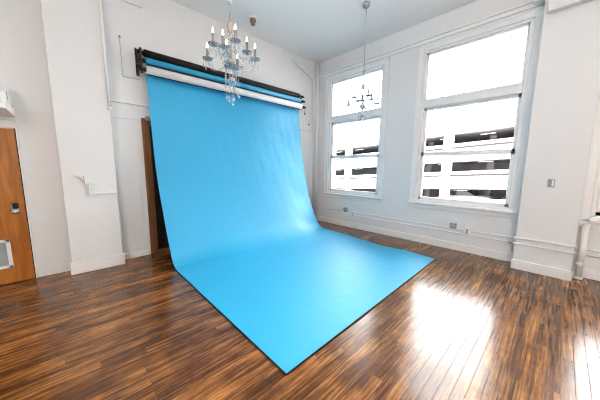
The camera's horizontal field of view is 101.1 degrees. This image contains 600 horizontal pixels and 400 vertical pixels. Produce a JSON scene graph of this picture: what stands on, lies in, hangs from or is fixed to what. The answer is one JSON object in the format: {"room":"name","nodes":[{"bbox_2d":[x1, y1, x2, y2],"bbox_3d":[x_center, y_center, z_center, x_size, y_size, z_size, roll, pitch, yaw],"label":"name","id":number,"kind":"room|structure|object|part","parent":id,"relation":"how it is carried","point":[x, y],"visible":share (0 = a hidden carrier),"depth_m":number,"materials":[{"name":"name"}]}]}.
{"room":"studio","nodes":[
{"label":"studio","id":0,"kind":"room"},
{"bbox_2d":[40,0,122,262],"bbox_3d":[-3.228,-1.169,3.686,0.630,4.540,0.225,-7,10,-43],"label":"wall","id":1,"kind":"structure","parent":0,"point":[71,28],"depth_m":3.60,"materials":[{"name":"white paint"}]},
{"bbox_2d":[83,176,91,182],"bbox_3d":[-3.164,-0.306,3.681,0.090,0.115,0.045,-7,10,-43],"label":"thermostat","id":2,"kind":"object","parent":1,"relation":"attached to","point":[87,179],"visible":1,"depth_m":3.66,"materials":[{"name":"white plastic"}]},
{"bbox_2d":[70,253,125,274],"bbox_3d":[-3.157,1.001,3.887,0.670,0.185,0.020,-7,10,-43],"label":"baseboard","id":3,"kind":"structure","parent":1,"relation":"attached to","point":[80,267],"depth_m":3.86,"materials":[{"name":"white"}]},
{"bbox_2d":[88,184,116,194],"bbox_3d":[-3.036,-0.167,3.810,0.347,0.151,0.063,-7,10,-43],"label":"light switch","id":4,"kind":"object","parent":1,"relation":"attached to","point":[91,188],"visible":1,"depth_m":3.71,"materials":[{"name":"white plastic"}]},
{"bbox_3d":[-3.023,-0.110,3.862,0.267,0.024,0.018,-7,10,-43],"label":"wire moulding","id":5,"kind":"part","parent":4,"relation":"part of","materials":[{"name":"white paint"}]},
{"bbox_2d":[98,0,111,109],"bbox_3d":[-2.909,-2.405,3.645,0.056,2.075,0.055,-7,10,-43],"label":"conduit","id":6,"kind":"object","parent":1,"relation":"attached to","point":[109,107],"visible":1,"depth_m":3.67,"materials":[{"name":"white metal"}]},
{"bbox_2d":[0,0,315,281],"bbox_3d":[-2.834,-1.255,4.348,9.650,4.540,0.200,-7,10,-43],"label":"wall","id":7,"kind":"structure","parent":0,"point":[165,27],"depth_m":4.04,"materials":[{"name":"white paint"}]},
{"bbox_2d":[0,84,14,116],"bbox_3d":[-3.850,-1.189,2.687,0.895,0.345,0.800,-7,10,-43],"label":"emergency light","id":8,"kind":"object","parent":7,"relation":"attached to","point":[6,109],"depth_m":2.99,"materials":[{"name":"white plastic"}]},
{"bbox_2d":[0,120,37,284],"bbox_3d":[-4.149,0.088,3.063,1.035,2.200,0.104,-7,10,-43],"label":"door","id":9,"kind":"structure","parent":7,"relation":"in","point":[16,260],"depth_m":3.35,"materials":[{"name":"orange wood"}]},
{"bbox_3d":[-4.139,0.752,3.191,0.548,0.400,0.012,-7,10,-43],"label":"vent frame","id":10,"kind":"part","parent":9,"relation":"part of","materials":[{"name":"white plastic"}]},
{"bbox_3d":[-3.847,0.154,3.337,0.068,0.068,0.068,-7,10,-43],"label":"knob","id":11,"kind":"part","parent":9,"relation":"part of","materials":[{"name":"silver metal"}]},
{"bbox_2d":[118,35,138,79],"bbox_3d":[-2.812,-2.333,4.058,0.248,0.623,0.030,-7,10,-43],"label":"wire","id":12,"kind":"object","parent":7,"relation":"attached to","point":[119,36],"visible":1,"depth_m":3.99,"materials":[{"name":"grey"}]},
{"bbox_2d":[121,0,142,7],"bbox_3d":[-2.832,-3.322,3.886,0.590,0.320,0.050,-7,10,-43],"label":"trim","id":13,"kind":"structure","parent":7,"relation":"attached to","point":[138,3],"depth_m":4.02,"materials":[{"name":"white paint"}]},
{"bbox_2d":[125,249,150,259],"bbox_3d":[-2.917,0.973,4.430,0.425,0.100,0.016,-7,10,-43],"label":"baseboard","id":14,"kind":"structure","parent":7,"relation":"attached to","point":[148,251],"depth_m":4.43,"materials":[{"name":"white"}]},
{"bbox_2d":[134,47,142,75],"bbox_3d":[-2.661,-2.272,4.038,0.096,0.420,0.279,-7,10,-43],"label":"bracket","id":15,"kind":"object","parent":7,"relation":"attached to","point":[138,63],"visible":0.94,"depth_m":3.98,"materials":[{"name":"black plastic"}]},
{"bbox_3d":[-2.733,-2.297,4.145,0.044,0.400,0.022,-7,10,-43],"label":"wall plate","id":16,"kind":"part","parent":15,"relation":"part of","materials":[{"name":"black plastic"}]},
{"bbox_2d":[136,49,303,97],"bbox_3d":[-1.266,-2.553,5.246,3.755,0.120,0.120,-7,10,-43],"label":"paper roll","id":17,"kind":"object","parent":15,"relation":"on","point":[146,53],"visible":0.88,"depth_m":4.71,"materials":[{"name":"black paper"}]},
{"bbox_2d":[138,65,305,109],"bbox_3d":[-1.229,-2.284,5.277,3.785,0.154,0.140,-7,10,-43],"label":"paper roll","id":18,"kind":"object","parent":15,"relation":"on","point":[152,71],"visible":0.96,"depth_m":4.77,"materials":[{"name":"white paper"}]},
{"bbox_2d":[141,116,169,253],"bbox_3d":[-2.296,-0.267,4.788,1.170,2.470,0.109,-7,10,-43],"label":"door","id":19,"kind":"structure","parent":7,"relation":"in","point":[159,242],"depth_m":4.50,"materials":[{"name":"brown wood"}]},
{"bbox_3d":[-2.321,-0.255,4.816,1.170,2.440,0.035,-7,10,-43],"label":"frame","id":20,"kind":"part","parent":19,"relation":"part of","materials":[{"name":"brown wood"}]},
{"bbox_2d":[110,99,312,139],"bbox_3d":[-1.332,-1.674,5.559,4.765,0.268,0.045,-7,10,-43],"label":"trim","id":21,"kind":"structure","parent":7,"relation":"attached to","point":[120,109],"depth_m":4.17,"materials":[{"name":"white paint"}]},
{"bbox_2d":[294,56,314,207],"bbox_3d":[0.131,-1.601,6.944,0.757,4.375,0.083,-7,10,-43],"label":"conduit","id":22,"kind":"object","parent":7,"relation":"attached to","point":[296,58],"visible":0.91,"depth_m":7.06,"materials":[{"name":"white plastic"}]},
{"bbox_2d":[0,220,599,399],"bbox_3d":[0.560,1.566,1.105,9.650,0.150,10.100,-7,10,-43],"label":"floor","id":23,"kind":"structure","parent":0,"point":[466,326],"depth_m":2.33,"materials":[{"name":"brown wood"}]},
{"bbox_2d":[137,57,434,374],"bbox_3d":[-0.054,-0.646,4.277,3.842,3.386,3.707,-7,10,-43],"label":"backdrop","id":24,"kind":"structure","parent":23,"relation":"on","point":[243,229],"depth_m":4.44,"materials":[{"name":"blue paper"}]},
{"bbox_2d":[314,62,318,218],"bbox_3d":[0.482,-1.623,7.262,0.095,4.540,0.095,-7,10,-43],"label":"riser pipe","id":25,"kind":"object","parent":23,"relation":"on","point":[317,63],"visible":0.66,"depth_m":7.20,"materials":[{"name":"white metal"}]},
{"bbox_2d":[573,224,589,279],"bbox_3d":[4.131,0.759,3.616,0.100,0.830,0.098,-7,10,-43],"label":"riser pipe","id":26,"kind":"object","parent":23,"relation":"on","point":[580,264],"visible":0.99,"depth_m":3.60,"materials":[{"name":"white metal"}]},
{"bbox_2d":[170,0,476,62],"bbox_3d":[0.590,-3.107,0.480,9.650,0.200,10.100,-7,10,-43],"label":"ceiling","id":27,"kind":"structure","parent":0,"point":[320,31],"depth_m":4.89,"materials":[{"name":"white paint"}]},
{"bbox_2d":[202,0,259,105],"bbox_3d":[-0.751,-2.171,2.653,0.511,2.250,0.490,-7,10,-43],"label":"crystal chandelier","id":28,"kind":"object","parent":27,"relation":"hanging from","point":[233,64],"visible":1,"depth_m":2.71,"materials":[{"name":"clear glass"}]},
{"bbox_3d":[-1.024,-1.558,2.735,0.114,0.026,0.114,-7,10,-43],"label":"drip dish","id":29,"kind":"part","parent":28,"relation":"part of","materials":[{"name":"clear glass"}]},
{"bbox_3d":[-0.920,-1.648,2.621,0.114,0.026,0.114,-7,10,-43],"label":"drip dish","id":30,"kind":"part","parent":28,"relation":"part of","materials":[{"name":"clear glass"}]},
{"bbox_3d":[-0.768,-1.520,2.469,0.114,0.026,0.114,-7,10,-43],"label":"drip dish","id":31,"kind":"part","parent":28,"relation":"part of","materials":[{"name":"clear glass"}]},
{"bbox_3d":[-0.761,-1.684,2.711,0.044,0.270,0.043,-7,10,-43],"label":"stem","id":32,"kind":"part","parent":28,"relation":"part of","materials":[{"name":"clear glass"}]},
{"bbox_3d":[-0.762,-1.473,2.740,0.156,0.025,0.156,-7,10,-43],"label":"hub dish","id":33,"kind":"part","parent":28,"relation":"part of","materials":[{"name":"clear glass"}]},
{"bbox_3d":[-0.667,-1.638,2.557,0.114,0.026,0.114,-7,10,-43],"label":"drip dish","id":34,"kind":"part","parent":28,"relation":"part of","materials":[{"name":"clear glass"}]},
{"bbox_3d":[-0.602,-1.671,2.808,0.114,0.026,0.114,-7,10,-43],"label":"drip dish","id":35,"kind":"part","parent":28,"relation":"part of","materials":[{"name":"clear glass"}]},
{"bbox_3d":[-0.500,-1.556,2.749,0.114,0.026,0.114,-7,10,-43],"label":"drip dish","id":36,"kind":"part","parent":28,"relation":"part of","materials":[{"name":"clear glass"}]},
{"bbox_2d":[248,15,256,25],"bbox_3d":[-0.931,-3.530,4.887,0.170,0.150,0.170,-7,10,-43],"label":"smoke detector","id":37,"kind":"object","parent":27,"relation":"attached to","point":[252,18],"visible":1,"depth_m":4.85,"materials":[{"name":"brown plastic"}]},
{"bbox_2d":[346,1,379,131],"bbox_3d":[1.192,-2.416,4.580,0.511,2.250,0.490,-4,9,-29],"label":"crystal chandelier","id":38,"kind":"object","parent":27,"relation":"hanging from","point":[366,4],"visible":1,"depth_m":4.60,"materials":[{"name":"beige"}]},
{"bbox_2d":[317,0,599,270],"bbox_3d":[3.906,-1.157,3.933,0.460,4.540,9.700,-7,10,-43],"label":"wall","id":39,"kind":"structure","parent":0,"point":[403,65],"depth_m":5.39,"materials":[{"name":"white paint"}]},
{"bbox_2d":[322,57,389,202],"bbox_3d":[1.391,-1.662,6.443,0.210,3.305,1.890,-7,10,-43],"label":"window","id":40,"kind":"structure","parent":39,"relation":"attached to","point":[330,120],"depth_m":6.31,"materials":[{"name":"white"}]},
{"bbox_3d":[1.356,-0.144,6.622,0.140,0.079,1.890,-7,10,-43],"label":"sill","id":41,"kind":"part","parent":40,"relation":"part of","materials":[{"name":"white wood"}]},
{"bbox_3d":[1.397,-0.699,6.583,0.035,0.998,1.530,-7,10,-43],"label":"sash","id":42,"kind":"part","parent":40,"relation":"part of","materials":[{"name":"white"}]},
{"bbox_3d":[1.430,-1.601,6.489,0.035,0.977,1.530,-7,10,-43],"label":"sash","id":43,"kind":"part","parent":40,"relation":"part of","materials":[{"name":"white"}]},
{"bbox_3d":[1.414,-2.685,6.322,0.035,0.915,1.530,-7,10,-43],"label":"fixed sash","id":44,"kind":"part","parent":40,"relation":"part of","materials":[{"name":"white"}]},
{"bbox_2d":[317,216,513,261],"bbox_3d":[2.096,0.779,5.952,0.022,0.145,4.655,-7,10,-43],"label":"baseboard","id":45,"kind":"structure","parent":39,"relation":"attached to","point":[494,254],"depth_m":5.27,"materials":[{"name":"white wood"}]},
{"bbox_2d":[449,223,456,228],"bbox_3d":[3.030,0.511,4.893,0.069,0.110,0.110,-7,10,-43],"label":"outlet box","id":46,"kind":"object","parent":39,"relation":"attached to","point":[452,225],"visible":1,"depth_m":4.87,"materials":[{"name":"silver metal"}]},
{"bbox_2d":[464,227,470,234],"bbox_3d":[3.204,0.594,4.730,0.054,0.125,0.100,-7,10,-43],"label":"outlet box","id":47,"kind":"object","parent":39,"relation":"attached to","point":[467,231],"visible":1,"depth_m":4.71,"materials":[{"name":"white plastic"}]},
{"bbox_2d":[407,5,544,218],"bbox_3d":[3.110,-1.411,4.651,0.210,3.305,1.900,-7,10,-43],"label":"window","id":48,"kind":"structure","parent":39,"relation":"attached to","point":[523,90],"depth_m":4.38,"materials":[{"name":"white wood"}]},
{"bbox_3d":[3.075,0.106,4.830,0.140,0.079,1.900,-7,10,-43],"label":"sill","id":49,"kind":"part","parent":48,"relation":"part of","materials":[{"name":"white wood"}]},
{"bbox_3d":[3.115,-0.448,4.792,0.035,0.998,1.540,-7,10,-43],"label":"sash","id":50,"kind":"part","parent":48,"relation":"part of","materials":[{"name":"white"}]},
{"bbox_3d":[3.149,-1.351,4.697,0.035,0.977,1.540,-7,10,-43],"label":"sash","id":51,"kind":"part","parent":48,"relation":"part of","materials":[{"name":"white"}]},
{"bbox_3d":[3.133,-2.434,4.530,0.035,0.915,1.540,-7,10,-43],"label":"fixed sash","id":52,"kind":"part","parent":48,"relation":"part of","materials":[{"name":"white"}]},
{"bbox_2d":[578,93,599,228],"bbox_3d":[4.843,-1.159,2.844,0.210,3.305,1.885,-7,10,-43],"label":"window","id":53,"kind":"structure","parent":39,"relation":"attached to","point":[590,206],"depth_m":3.56,"materials":[{"name":"white"}]},
{"bbox_3d":[4.846,0.364,2.983,0.140,0.079,1.775,-7,10,-43],"label":"sill","id":54,"kind":"part","parent":53,"relation":"part of","materials":[{"name":"white wood"}]},
{"bbox_3d":[4.866,-1.185,2.872,0.134,3.030,1.640,-7,10,-43],"label":"frame","id":55,"kind":"part","parent":53,"relation":"part of","materials":[{"name":"white wood"}]},
{"bbox_3d":[4.844,-0.196,2.989,0.035,0.998,1.540,-7,10,-43],"label":"sash","id":56,"kind":"part","parent":53,"relation":"part of","materials":[{"name":"white wood"}]},
{"bbox_2d":[513,0,599,270],"bbox_3d":[3.837,-1.117,3.639,0.330,4.540,0.645,-7,10,-43],"label":"wall","id":57,"kind":"structure","parent":0,"point":[567,82],"depth_m":3.54,"materials":[{"name":"white paint"}]},
{"bbox_2d":[510,259,572,281],"bbox_3d":[3.696,1.071,3.808,0.022,0.155,0.687,-7,10,-43],"label":"baseboard","id":58,"kind":"structure","parent":57,"relation":"attached to","point":[567,275],"depth_m":3.78,"materials":[{"name":"white"}]},
{"bbox_2d":[513,242,576,254],"bbox_3d":[3.693,0.732,3.760,0.034,0.040,0.689,-7,10,-43],"label":"trim","id":59,"kind":"structure","parent":57,"relation":"attached to","point":[514,243],"depth_m":3.73,"materials":[{"name":"white paint"}]},
{"bbox_2d":[514,236,577,248],"bbox_3d":[3.694,0.638,3.747,0.034,0.040,0.689,-7,10,-43],"label":"trim","id":60,"kind":"structure","parent":57,"relation":"attached to","point":[515,237],"depth_m":3.72,"materials":[{"name":"white paint"}]},
{"bbox_2d":[547,179,554,186],"bbox_3d":[3.701,-0.245,3.638,0.020,0.115,0.075,-7,10,-43],"label":"light switch","id":61,"kind":"object","parent":57,"relation":"attached to","point":[551,182],"visible":1,"depth_m":3.63,"materials":[{"name":"silver metal"}]},
{"bbox_2d":[548,0,591,13],"bbox_3d":[5.333,-2.776,1.775,0.420,0.740,4.960,-7,10,-43],"label":"trim","id":62,"kind":"structure","parent":57,"relation":"attached to","point":[554,5],"depth_m":3.37,"materials":[{"name":"white paint"}]},
{"bbox_2d":[572,266,599,280],"bbox_3d":[5.666,1.300,2.231,0.022,0.145,4.338,-7,10,-43],"label":"baseboard","id":63,"kind":"structure","parent":57,"relation":"attached to","point":[587,273],"depth_m":3.65,"materials":[{"name":"white"}]},
{"label":"outside","id":64,"kind":"structure","parent":0,"visible":0},
{"bbox_3d":[17.669,10.639,32.362,52.000,0.200,140.000,-7,10,-43],"label":"ground","id":65,"kind":"structure","parent":64,"visible":0},
{"bbox_2d":[335,98,517,202],"bbox_3d":[15.695,0.777,28.073,9.015,23.000,71.460,-7,10,-43],"label":"parking garage","id":66,"kind":"structure","parent":65,"relation":"on","point":[490,126],"depth_m":23.35,"materials":[{"name":"white concrete"}]},
{"bbox_2d":[438,189,494,198],"bbox_3d":[16.134,-0.256,24.120,1.840,1.546,4.416,-7,10,-43],"label":"car","id":67,"kind":"object","parent":66,"relation":"on","point":[457,193],"visible":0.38,"depth_m":23.52,"materials":[{"name":"silver metal"}]}
]}

